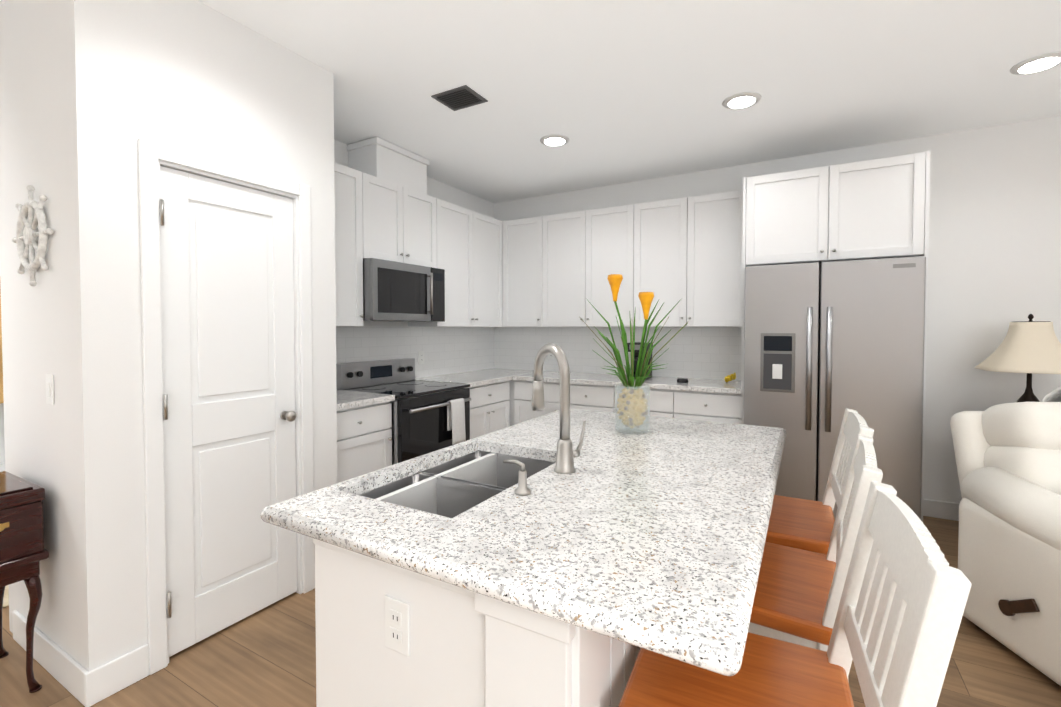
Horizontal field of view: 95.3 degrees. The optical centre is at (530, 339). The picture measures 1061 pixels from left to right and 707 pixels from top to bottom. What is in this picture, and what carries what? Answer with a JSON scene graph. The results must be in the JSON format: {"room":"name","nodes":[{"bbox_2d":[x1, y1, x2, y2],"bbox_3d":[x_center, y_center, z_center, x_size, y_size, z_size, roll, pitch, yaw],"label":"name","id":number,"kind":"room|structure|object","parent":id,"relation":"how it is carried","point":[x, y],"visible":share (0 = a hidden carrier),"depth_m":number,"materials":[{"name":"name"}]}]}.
{"room":"kitchen","nodes":[
{"label":"kitchen","id":0,"kind":"room"},
{"bbox_2d":[0,0,71,656],"bbox_3d":[-1.942,-0.054,1.990,0.630,2.740,0.130,1,2,30],"label":"wall","id":1,"kind":"structure","parent":0,"point":[29,122],"depth_m":1.93,"materials":[{"name":"beige paint"}]},
{"bbox_2d":[12,185,53,285],"bbox_3d":[-1.953,-0.406,1.891,0.394,0.394,0.030,1,2,30],"label":"wall decor","id":2,"kind":"object","parent":1,"relation":"attached to","point":[30,239],"visible":1,"depth_m":1.88,"materials":[{"name":"white"}]},
{"bbox_2d":[12,610,75,697],"bbox_3d":[-1.943,1.255,1.939,0.750,0.125,0.014,1,2,30],"label":"baseboard","id":3,"kind":"structure","parent":1,"relation":"attached to","point":[46,652],"depth_m":1.92,"materials":[{"name":"white paint"}]},
{"bbox_2d":[46,374,53,404],"bbox_3d":[-1.860,0.192,1.868,0.070,0.115,0.009,1,2,30],"label":"switch plate","id":4,"kind":"object","parent":1,"relation":"attached to","point":[49,389],"visible":1,"depth_m":1.86,"materials":[{"name":"white plastic"}]},
{"bbox_2d":[56,0,339,670],"bbox_3d":[-1.374,-0.059,2.207,0.100,2.740,1.070,1,2,30],"label":"wall","id":5,"kind":"structure","parent":0,"point":[92,92],"depth_m":1.84,"materials":[{"name":"beige paint"}]},
{"bbox_2d":[64,138,314,706],"bbox_3d":[-1.370,0.265,2.204,0.118,2.092,1.084,1,2,30],"label":"door frame","id":6,"kind":"structure","parent":5,"relation":"attached to","point":[76,680],"depth_m":1.92,"materials":[{"name":"white paint"}]},
{"bbox_2d":[160,166,296,656],"bbox_3d":[-1.328,0.298,2.191,0.109,2.003,0.597,1,2,30],"label":"door","id":7,"kind":"structure","parent":5,"relation":"attached to","point":[230,415],"depth_m":2.17,"materials":[{"name":"white paint"}]},
{"bbox_2d":[1,142,495,631],"bbox_3d":[-1.383,-0.096,3.743,0.100,2.740,3.730,1,2,30],"label":"wall","id":8,"kind":"structure","parent":0,"point":[437,189],"depth_m":4.54,"materials":[{"name":"beige paint"}]},
{"bbox_2d":[334,162,373,328],"bbox_3d":[-1.431,-0.623,3.208,0.330,1.067,0.629,1,2,30],"label":"upper cabinet","id":9,"kind":"object","parent":8,"relation":"attached to","point":[354,187],"depth_m":3.28,"materials":[{"name":"white paint"}]},
{"bbox_2d":[347,137,409,263],"bbox_3d":[-1.194,-1.016,3.614,0.330,0.886,0.442,1,2,30],"label":"upper cabinet","id":10,"kind":"object","parent":8,"relation":"attached to","point":[389,163],"depth_m":3.58,"materials":[{"name":"white paint"}]},
{"bbox_2d":[363,258,444,321],"bbox_3d":[-1.051,-0.358,3.737,0.446,0.428,0.762,1,2,30],"label":"microwave","id":11,"kind":"object","parent":10,"relation":"attached to","point":[393,291],"visible":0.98,"depth_m":3.56,"materials":[{"name":"silver metal"}]},
{"bbox_2d":[410,152,437,267],"bbox_3d":[-1.031,-1.023,3.899,0.330,0.886,0.442,1,2,30],"label":"upper cabinet","id":12,"kind":"object","parent":8,"relation":"attached to","point":[423,207],"depth_m":3.88,"materials":[{"name":"white paint"}]},
{"bbox_2d":[402,199,469,328],"bbox_3d":[-0.797,-0.649,4.317,0.330,1.067,0.615,1,2,30],"label":"upper cabinet","id":13,"kind":"object","parent":8,"relation":"attached to","point":[453,220],"depth_m":4.24,"materials":[{"name":"white paint"}]},
{"bbox_2d":[470,210,505,328],"bbox_3d":[-0.535,-0.659,4.718,0.388,1.067,0.570,1,2,30],"label":"upper cabinet","id":14,"kind":"object","parent":8,"relation":"attached to","point":[487,234],"depth_m":4.68,"materials":[{"name":"white paint"}]},
{"bbox_2d":[0,516,1060,706],"bbox_3d":[0.284,1.384,0.447,9.600,0.060,8.100,1,2,30],"label":"floor","id":15,"kind":"structure","parent":0,"point":[265,657],"depth_m":1.91,"materials":[{"name":"brown wood"}]},
{"bbox_2d":[0,403,4,471],"bbox_3d":[-3.489,0.268,2.865,0.417,2.055,3.200,1,2,30],"label":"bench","id":16,"kind":"object","parent":15,"relation":"on","point":[2,452],"depth_m":3.22,"materials":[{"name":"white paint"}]},
{"bbox_2d":[0,284,3,403],"bbox_3d":[-3.437,-0.010,3.099,0.196,0.870,0.319,1,2,30],"label":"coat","id":17,"kind":"object","parent":16,"relation":"hanging from","point":[1,382],"visible":0.04,"depth_m":3.09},
{"bbox_2d":[0,471,48,692],"bbox_3d":[-2.101,0.938,1.783,0.458,0.777,0.363,1,2,30],"label":"side table","id":18,"kind":"object","parent":15,"relation":"on","point":[23,552],"visible":1,"depth_m":1.79,"materials":[{"name":"brown wood"}]},
{"bbox_2d":[337,401,391,482],"bbox_3d":[-1.329,0.849,3.150,0.600,0.880,0.569,1,2,30],"label":"base cabinet","id":19,"kind":"object","parent":15,"relation":"on","point":[364,435],"depth_m":3.04,"materials":[{"name":"white paint"}]},
{"bbox_2d":[337,389,394,412],"bbox_3d":[-1.315,0.389,3.132,0.631,0.040,0.569,1,2,30],"label":"countertop","id":20,"kind":"structure","parent":19,"relation":"on","point":[346,399],"depth_m":3.09,"materials":[{"name":"white stone"}]},
{"bbox_2d":[336,358,471,464],"bbox_3d":[-0.926,0.723,3.692,0.735,1.105,0.764,1,2,30],"label":"range","id":21,"kind":"object","parent":15,"relation":"on","point":[428,416],"visible":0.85,"depth_m":3.56,"materials":[{"name":"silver metal"}]},
{"bbox_2d":[447,398,465,444],"bbox_3d":[-0.559,0.614,3.653,0.063,0.326,0.160,1,2,30],"label":"towel","id":22,"kind":"object","parent":21,"relation":"hanging from","point":[456,433],"depth_m":3.63,"materials":[{"name":"white fabric"}]},
{"bbox_2d":[470,381,509,438],"bbox_3d":[-0.622,0.819,4.387,0.600,0.880,0.729,1,2,30],"label":"base cabinet","id":23,"kind":"object","parent":15,"relation":"on","point":[489,404],"depth_m":4.23,"materials":[{"name":"white paint"}]},
{"bbox_2d":[415,369,533,388],"bbox_3d":[-0.460,0.353,4.629,0.631,0.040,1.329,1,2,30],"label":"countertop","id":24,"kind":"structure","parent":23,"relation":"on","point":[476,376],"depth_m":4.44,"materials":[{"name":"white stone"}]},
{"bbox_2d":[281,507,767,706],"bbox_3d":[0.226,0.884,1.691,0.959,0.879,1.642,1,2,30],"label":"kitchen island","id":25,"kind":"object","parent":15,"relation":"on","point":[387,635],"depth_m":1.02,"materials":[{"name":"paint"}]},
{"bbox_2d":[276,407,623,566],"bbox_3d":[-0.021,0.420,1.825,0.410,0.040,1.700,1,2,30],"label":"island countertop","id":26,"kind":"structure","parent":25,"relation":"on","point":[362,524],"depth_m":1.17,"materials":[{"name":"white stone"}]},
{"bbox_2d":[500,455,535,494],"bbox_3d":[-0.038,0.369,1.309,0.082,0.088,0.043,1,2,30],"label":"soap dispenser","id":27,"kind":"object","parent":26,"relation":"on","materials":[{"name":"silver metal"}]},
{"bbox_2d":[582,274,687,433],"bbox_3d":[0.435,0.056,2.075,0.458,0.675,0.466,1,2,30],"label":"flower arrangement","id":28,"kind":"object","parent":26,"relation":"on","point":[632,403],"visible":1,"depth_m":2.05,"materials":[{"name":"green plant"}]},
{"bbox_2d":[400,416,783,675],"bbox_3d":[0.426,0.427,1.569,0.621,0.040,1.700,1,2,30],"label":"island countertop","id":29,"kind":"structure","parent":25,"relation":"on","point":[650,545],"depth_m":1.01,"materials":[{"name":"white stone"}]},
{"bbox_2d":[348,443,547,514],"bbox_3d":[-0.195,0.549,1.525,0.446,0.226,0.706,1,2,30],"label":"sink","id":30,"kind":"object","parent":29,"relation":"in","point":[448,484],"depth_m":1.57,"materials":[{"name":"silver metal"}]},
{"bbox_2d":[518,381,559,422],"bbox_3d":[0.235,0.812,4.663,0.546,0.880,0.600,1,2,30],"label":"base cabinet","id":31,"kind":"object","parent":15,"relation":"on","point":[525,412],"depth_m":4.44,"materials":[{"name":"white paint"}]},
{"bbox_2d":[570,385,620,412],"bbox_3d":[0.635,0.818,4.435,0.607,0.880,0.600,1,2,30],"label":"base cabinet","id":32,"kind":"object","parent":15,"relation":"on","point":[602,398],"depth_m":4.14,"materials":[{"name":"white paint"}]},
{"bbox_2d":[622,389,681,418],"bbox_3d":[1.061,0.824,4.191,0.608,0.880,0.600,1,2,30],"label":"base cabinet","id":33,"kind":"object","parent":15,"relation":"on","point":[667,403],"depth_m":3.83,"materials":[{"name":"white paint"}]},
{"bbox_2d":[682,389,743,423],"bbox_3d":[1.462,0.829,3.962,0.549,0.880,0.600,1,2,30],"label":"base cabinet","id":34,"kind":"object","parent":15,"relation":"on","point":[713,407],"depth_m":3.65,"materials":[{"name":"white paint"}]},
{"bbox_2d":[514,369,743,392],"bbox_3d":[0.840,0.361,4.289,1.964,0.040,0.630,1,2,30],"label":"countertop","id":35,"kind":"structure","parent":34,"relation":"on","point":[695,384],"depth_m":4.09,"materials":[{"name":"white stone"}]},
{"bbox_2d":[627,342,652,378],"bbox_3d":[0.957,0.183,4.258,0.180,0.315,0.245,1,2,30],"label":"coffee maker","id":36,"kind":"object","parent":35,"relation":"on","point":[636,349],"visible":0.44,"depth_m":4.21,"materials":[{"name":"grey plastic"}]},
{"bbox_2d":[677,378,688,382],"bbox_3d":[1.246,0.333,3.962,0.096,0.030,0.095,1,2,30],"label":"puck","id":37,"kind":"object","parent":35,"relation":"on","point":[682,380],"visible":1,"depth_m":3.93,"materials":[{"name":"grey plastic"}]},
{"bbox_2d":[724,373,735,381],"bbox_3d":[1.620,0.309,3.920,0.086,0.078,0.142,1,2,30],"label":"bananas","id":38,"kind":"object","parent":35,"relation":"on","point":[728,378],"visible":1,"depth_m":3.88,"materials":[{"name":"yellow food"}]},
{"bbox_2d":[618,481,970,706],"bbox_3d":[0.455,0.823,0.961,0.504,1.039,0.462,1,2,26],"label":"stool","id":39,"kind":"object","parent":15,"relation":"on","point":[903,600],"visible":0.9,"depth_m":0.94,"materials":[{"name":"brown wood"}]},
{"bbox_2d":[748,434,882,651],"bbox_3d":[0.727,0.811,1.457,0.504,1.039,0.462,1,2,33],"label":"stool","id":40,"kind":"object","parent":15,"relation":"on","point":[798,595],"visible":0.42,"depth_m":1.29,"materials":[{"name":"brown wood"}]},
{"bbox_2d":[765,408,873,682],"bbox_3d":[1.014,0.800,1.918,0.504,1.039,0.462,1,2,28],"label":"stool","id":41,"kind":"object","parent":15,"relation":"on","point":[803,524],"visible":0.21,"depth_m":1.83,"materials":[{"name":"brown wood"}]},
{"bbox_2d":[743,256,925,519],"bbox_3d":[2.097,0.384,3.446,0.994,1.795,0.826,1,2,30],"label":"refrigerator","id":42,"kind":"object","parent":15,"relation":"on","point":[826,344],"visible":0.77,"depth_m":3.11,"materials":[{"name":"grey metal"}]},
{"bbox_2d":[950,387,1060,685],"bbox_3d":[2.452,0.752,1.886,1.045,1.135,1.267,0,1,4],"label":"recliner","id":43,"kind":"object","parent":15,"relation":"on","point":[1008,459],"visible":0.96,"depth_m":2.05,"materials":[{"name":"beige leather"}]},
{"bbox_2d":[1042,387,1060,401],"bbox_3d":[2.647,0.652,1.870,0.663,0.936,1.268,0,1,4],"label":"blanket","id":44,"kind":"object","parent":43,"relation":"on","point":[1054,396],"depth_m":2.30,"materials":[{"name":"white fabric"}]},
{"bbox_3d":[3.100,0.992,2.998,0.550,0.600,0.500,1,2,30],"label":"side table","id":45,"kind":"object","parent":15,"relation":"on","visible":0},
{"bbox_2d":[974,314,1060,401],"bbox_3d":[3.092,0.264,2.997,0.470,0.854,0.470,1,2,30],"label":"table lamp","id":46,"kind":"object","parent":45,"relation":"on","point":[1030,347],"visible":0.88,"depth_m":2.91,"materials":[{"name":"beige fabric"}]},
{"bbox_2d":[0,0,1060,202],"bbox_3d":[0.284,-1.425,0.380,9.600,0.080,8.100,1,2,30],"label":"ceiling","id":47,"kind":"structure","parent":0,"point":[619,91],"depth_m":2.64,"materials":[{"name":"white paint"}]},
{"bbox_2d":[431,85,487,110],"bbox_3d":[-0.423,-1.437,2.892,0.260,0.016,0.220,1,2,30],"label":"ceiling vent","id":48,"kind":"object","parent":47,"relation":"in","point":[461,97],"visible":1,"depth_m":2.88,"materials":[{"name":"grey metal"}]},
{"bbox_2d":[540,134,568,145],"bbox_3d":[0.177,-1.454,3.539,0.216,0.012,0.216,1,2,30],"label":"recessed light","id":49,"kind":"object","parent":47,"relation":"in","point":[554,140],"visible":1,"depth_m":3.51,"materials":[{"name":"white paint"}]},
{"bbox_2d":[722,92,760,108],"bbox_3d":[1.276,-1.439,2.923,0.216,0.012,0.216,1,2,30],"label":"recessed light","id":50,"kind":"object","parent":47,"relation":"in","point":[742,100],"visible":1,"depth_m":2.90,"materials":[{"name":"white paint"}]},
{"bbox_2d":[1010,51,1060,74],"bbox_3d":[2.642,-1.429,2.511,0.216,0.012,0.216,1,2,30],"label":"recessed light","id":51,"kind":"object","parent":47,"relation":"in","point":[1038,63],"visible":1,"depth_m":2.50,"materials":[{"name":"white paint"}]},
{"bbox_2d":[496,116,1060,502],"bbox_3d":[2.933,-0.090,3.506,7.830,2.740,0.100,1,2,30],"label":"wall","id":52,"kind":"structure","parent":0,"point":[994,255],"depth_m":3.37,"materials":[{"name":"beige paint"}]},
{"bbox_2d":[506,215,549,328],"bbox_3d":[0.003,-0.663,4.883,0.522,1.067,0.387,1,2,30],"label":"upper cabinet","id":53,"kind":"object","parent":52,"relation":"attached to","point":[519,293],"depth_m":4.76,"materials":[{"name":"white paint"}]},
{"bbox_2d":[546,209,593,328],"bbox_3d":[0.391,-0.658,4.694,0.567,1.067,0.330,1,2,30],"label":"upper cabinet","id":54,"kind":"object","parent":52,"relation":"attached to","point":[572,233],"depth_m":4.52,"materials":[{"name":"white paint"}]},
{"bbox_2d":[594,203,641,328],"bbox_3d":[0.784,-0.653,4.470,0.566,1.067,0.330,1,2,30],"label":"upper cabinet","id":55,"kind":"object","parent":52,"relation":"attached to","point":[618,229],"depth_m":4.29,"materials":[{"name":"white paint"}]},
{"bbox_2d":[642,196,697,328],"bbox_3d":[1.177,-0.648,4.245,0.567,1.067,0.330,1,2,30],"label":"upper cabinet","id":56,"kind":"object","parent":52,"relation":"attached to","point":[667,225],"depth_m":4.07,"materials":[{"name":"white paint"}]},
{"bbox_2d":[694,190,744,328],"bbox_3d":[1.545,-0.642,4.035,0.510,1.067,0.330,1,2,30],"label":"upper cabinet","id":57,"kind":"object","parent":52,"relation":"attached to","point":[719,275],"depth_m":3.88,"materials":[{"name":"white paint"}]},
{"bbox_2d":[742,164,841,268],"bbox_3d":[1.949,-0.852,3.608,0.562,0.628,0.660,1,2,30],"label":"upper cabinet","id":58,"kind":"object","parent":52,"relation":"attached to","point":[791,217],"depth_m":3.32,"materials":[{"name":"white paint"}]},
{"bbox_2d":[842,151,929,260],"bbox_3d":[2.338,-0.846,3.386,0.562,0.628,0.660,1,2,30],"label":"upper cabinet","id":59,"kind":"object","parent":52,"relation":"attached to","point":[885,201],"depth_m":3.06,"materials":[{"name":"white paint"}]},
{"bbox_2d":[923,499,959,520],"bbox_3d":[4.531,1.240,2.556,4.040,0.125,0.018,1,2,30],"label":"baseboard","id":60,"kind":"structure","parent":52,"relation":"attached to","point":[931,508],"depth_m":3.46,"materials":[{"name":"white paint"}]}
]}

